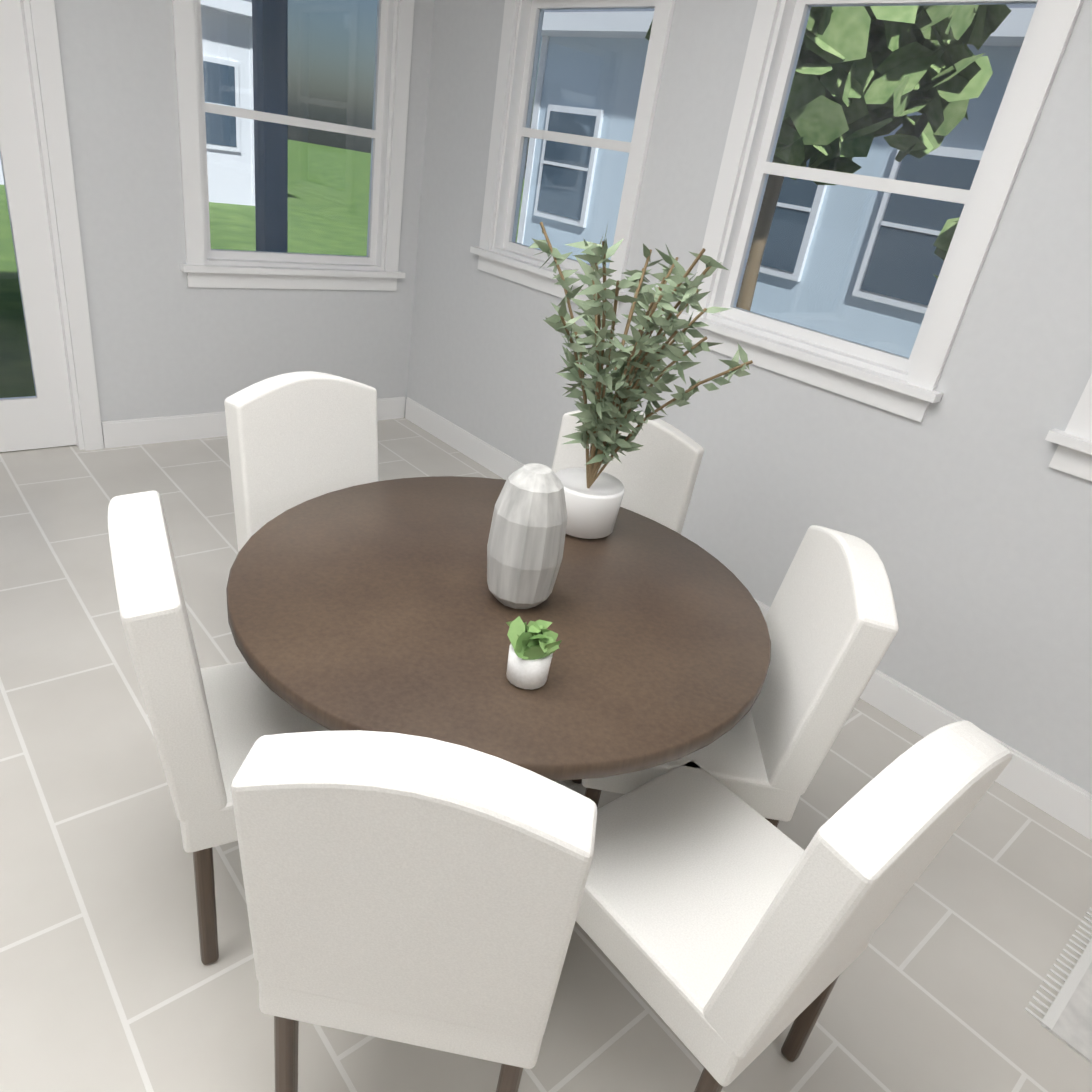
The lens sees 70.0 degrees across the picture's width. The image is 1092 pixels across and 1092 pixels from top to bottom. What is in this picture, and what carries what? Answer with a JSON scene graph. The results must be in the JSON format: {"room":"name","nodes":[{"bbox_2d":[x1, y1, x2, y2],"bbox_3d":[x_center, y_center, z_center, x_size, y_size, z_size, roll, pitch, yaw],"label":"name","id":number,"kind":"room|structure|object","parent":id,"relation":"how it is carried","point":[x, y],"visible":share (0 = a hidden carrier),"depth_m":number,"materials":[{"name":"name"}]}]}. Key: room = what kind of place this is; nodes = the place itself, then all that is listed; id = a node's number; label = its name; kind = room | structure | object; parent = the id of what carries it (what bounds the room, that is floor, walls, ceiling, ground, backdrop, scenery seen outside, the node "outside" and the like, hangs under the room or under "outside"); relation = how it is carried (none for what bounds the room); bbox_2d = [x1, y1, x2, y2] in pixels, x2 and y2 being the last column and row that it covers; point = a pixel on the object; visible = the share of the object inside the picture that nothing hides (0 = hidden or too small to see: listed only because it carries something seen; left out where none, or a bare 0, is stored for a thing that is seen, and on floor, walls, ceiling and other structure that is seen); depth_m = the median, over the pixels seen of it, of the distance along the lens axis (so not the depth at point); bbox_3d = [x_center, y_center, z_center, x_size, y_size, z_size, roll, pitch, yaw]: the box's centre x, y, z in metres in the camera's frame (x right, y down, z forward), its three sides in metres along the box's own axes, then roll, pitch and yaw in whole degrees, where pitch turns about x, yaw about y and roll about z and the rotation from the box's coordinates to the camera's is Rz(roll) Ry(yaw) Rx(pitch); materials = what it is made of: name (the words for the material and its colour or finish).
{"room":"dining room","nodes":[
{"label":"dining room","id":0,"kind":"room"},
{"bbox_2d":[29,0,434,443],"bbox_3d":[-4.191,-1.327,1.628,9.150,3.000,0.150,-14,35,-39],"label":"wall","id":1,"kind":"structure","parent":0,"point":[166,341],"depth_m":3.88,"materials":[{"name":"paint"}]},
{"bbox_2d":[0,0,103,451],"bbox_3d":[-2.508,-1.544,3.162,1.010,2.515,0.160,-14,35,-39],"label":"door","id":2,"kind":"structure","parent":1,"relation":"in","point":[39,197],"depth_m":3.50,"materials":[{"name":"white wood"}]},
{"bbox_2d":[101,397,404,447],"bbox_3d":[-4.301,-0.042,2.254,8.980,0.140,0.014,-14,35,-39],"label":"baseboard","id":3,"kind":"structure","parent":1,"relation":"attached to","point":[133,432],"depth_m":4.18,"materials":[{"name":"white wood"}]},
{"bbox_2d":[172,0,414,290],"bbox_3d":[-1.267,-2.151,3.980,1.260,1.605,0.195,-14,35,-39],"label":"window","id":4,"kind":"structure","parent":1,"relation":"in","point":[219,269],"depth_m":4.08,"materials":[{"name":"white wood"}]},
{"bbox_2d":[0,417,1091,1091],"bbox_3d":[-0.418,2.636,-1.539,9.300,0.050,12.420,-14,35,-39],"label":"floor","id":5,"kind":"structure","parent":0,"point":[110,981],"depth_m":1.92,"materials":[{"name":"tile"}]},
{"bbox_2d":[108,491,329,964],"bbox_3d":[-0.596,0.362,1.726,0.569,1.000,0.460,-6,30,-28],"label":"dining chair","id":6,"kind":"object","parent":5,"relation":"on","point":[210,726],"visible":0.52,"depth_m":1.41,"materials":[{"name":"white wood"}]},
{"bbox_2d":[224,371,378,551],"bbox_3d":[-0.618,0.028,2.379,0.569,1.000,0.460,30,33,35],"label":"dining chair","id":7,"kind":"object","parent":5,"relation":"on","point":[295,439],"visible":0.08,"depth_m":2.30,"materials":[{"name":"white fabric"}]},
{"bbox_2d":[231,730,596,1091],"bbox_3d":[-0.201,0.597,1.393,0.460,1.000,0.569,11,27,2],"label":"dining chair","id":8,"kind":"object","parent":5,"relation":"on","point":[425,892],"visible":1,"depth_m":1.03,"materials":[{"name":"white fabric"}]},
{"bbox_2d":[226,476,770,780],"bbox_3d":[-0.145,0.417,2.030,1.250,0.765,1.250,10,26,0],"label":"dining table","id":9,"kind":"object","parent":5,"relation":"on","point":[377,606],"visible":0.65,"depth_m":1.65,"materials":[{"name":"brown wood"}]},
{"bbox_2d":[487,463,567,608],"bbox_3d":[-0.041,-0.025,1.715,0.170,0.325,0.170,10,26,0],"label":"vase","id":10,"kind":"object","parent":9,"relation":"on","point":[525,544],"visible":1,"depth_m":1.65,"materials":[{"name":"white ceramic"}]},
{"bbox_2d":[506,616,561,689],"bbox_3d":[-0.030,0.201,1.497,0.111,0.124,0.114,10,26,0],"label":"succulent pot","id":11,"kind":"object","parent":9,"relation":"on","point":[533,646],"visible":1,"depth_m":1.47,"materials":[{"name":"ceramic"}]},
{"bbox_2d":[529,222,752,538],"bbox_3d":[0.202,-0.407,2.009,0.593,0.811,0.600,10,26,0],"label":"potted plant","id":12,"kind":"object","parent":9,"relation":"on","point":[593,497],"visible":0.98,"depth_m":1.93,"materials":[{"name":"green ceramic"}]},
{"bbox_2d":[552,410,703,533],"bbox_3d":[0.116,0.102,2.477,0.460,1.000,0.569,19,28,18],"label":"dining chair","id":13,"kind":"object","parent":5,"relation":"on","point":[656,474],"visible":0.17,"depth_m":2.45,"materials":[{"name":"white fabric"}]},
{"bbox_2d":[572,525,898,827],"bbox_3d":[0.399,0.402,1.976,0.569,1.000,0.460,10,26,0],"label":"dining chair","id":14,"kind":"object","parent":5,"relation":"on","point":[831,620],"visible":0.52,"depth_m":1.78,"materials":[{"name":"white fabric"}]},
{"bbox_2d":[576,720,1011,1091],"bbox_3d":[0.347,0.639,1.491,0.460,1.000,0.569,-14,35,-38],"label":"dining chair","id":15,"kind":"object","parent":5,"relation":"on","point":[729,932],"visible":0.81,"depth_m":1.32,"materials":[{"name":"white fabric"}]},
{"bbox_2d":[1024,907,1091,1063],"bbox_3d":[1.681,1.266,1.803,0.600,0.010,0.900,-14,35,-39],"label":"rug","id":16,"kind":"object","parent":5,"relation":"on","point":[1067,1019],"visible":1,"depth_m":1.93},
{"bbox_2d":[407,0,1091,793],"bbox_3d":[1.653,-0.654,2.242,0.150,3.000,7.460,-14,35,-39],"label":"wall","id":17,"kind":"structure","parent":0,"point":[963,510],"depth_m":2.82,"materials":[{"name":"paint"}]},
{"bbox_2d":[470,0,675,315],"bbox_3d":[0.115,-1.891,3.645,0.195,1.355,1.130,-14,35,-39],"label":"window","id":18,"kind":"structure","parent":17,"relation":"in","point":[513,265],"depth_m":3.76,"materials":[{"name":"white wood"}]},
{"bbox_2d":[405,397,1091,840],"bbox_3d":[0.770,0.219,3.427,0.014,0.140,5.230,-14,35,-39],"label":"baseboard","id":19,"kind":"structure","parent":17,"relation":"attached to","point":[1049,791],"depth_m":2.83,"materials":[{"name":"white"}]},
{"bbox_2d":[676,0,1082,421],"bbox_3d":[1.066,-1.256,2.706,0.195,1.355,1.130,-14,35,-39],"label":"window","id":20,"kind":"structure","parent":17,"relation":"in","point":[907,388],"depth_m":2.75,"materials":[{"name":"white wood"}]},
{"bbox_2d":[1045,374,1091,481],"bbox_3d":[2.017,-0.621,1.766,0.195,1.355,1.130,-14,35,-39],"label":"window","id":21,"kind":"structure","parent":17,"relation":"in","point":[1072,453],"depth_m":2.29,"materials":[{"name":"white wood"}]},
{"label":"outside","id":22,"kind":"structure","parent":0,"visible":0},
{"bbox_2d":[0,140,524,397],"bbox_3d":[-6.919,-2.335,6.346,100.000,0.040,100.000,10,26,0],"label":"ground","id":23,"kind":"structure","parent":22,"point":[294,187],"depth_m":13.44,"materials":[{"name":"green plant"}]},
{"bbox_2d":[0,0,254,205],"bbox_3d":[-11.222,-9.782,13.883,9.800,5.100,8.800,-14,35,-39],"label":"house","id":24,"kind":"structure","parent":23,"relation":"on","point":[225,74],"depth_m":14.15,"materials":[{"name":"white"}]},
{"bbox_2d":[252,0,287,252],"bbox_3d":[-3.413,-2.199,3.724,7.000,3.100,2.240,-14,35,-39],"label":"post","id":25,"kind":"object","parent":23,"relation":"on","point":[261,8],"depth_m":5.72,"materials":[{"name":"blue"}]},
{"bbox_2d":[517,4,1035,357],"bbox_3d":[8.030,-3.921,8.586,8.800,5.200,16.800,-14,35,-39],"label":"house","id":26,"kind":"structure","parent":23,"relation":"on","point":[825,215],"depth_m":8.59,"materials":[{"name":"blue"}]},
{"bbox_2d":[645,4,1010,310],"bbox_3d":[1.589,-2.504,5.415,2.182,3.620,2.290,-14,35,-39],"label":"tree","id":27,"kind":"object","parent":23,"relation":"on","point":[845,63],"depth_m":4.59,"materials":[{"name":"green plant"}]},
{"bbox_2d":[933,217,959,277],"bbox_3d":[3.128,-1.293,5.135,1.558,2.192,1.576,-14,35,-39],"label":"planting","id":28,"kind":"object","parent":23,"relation":"on","point":[945,244],"depth_m":5.11,"materials":[{"name":"green plant"}]}
]}

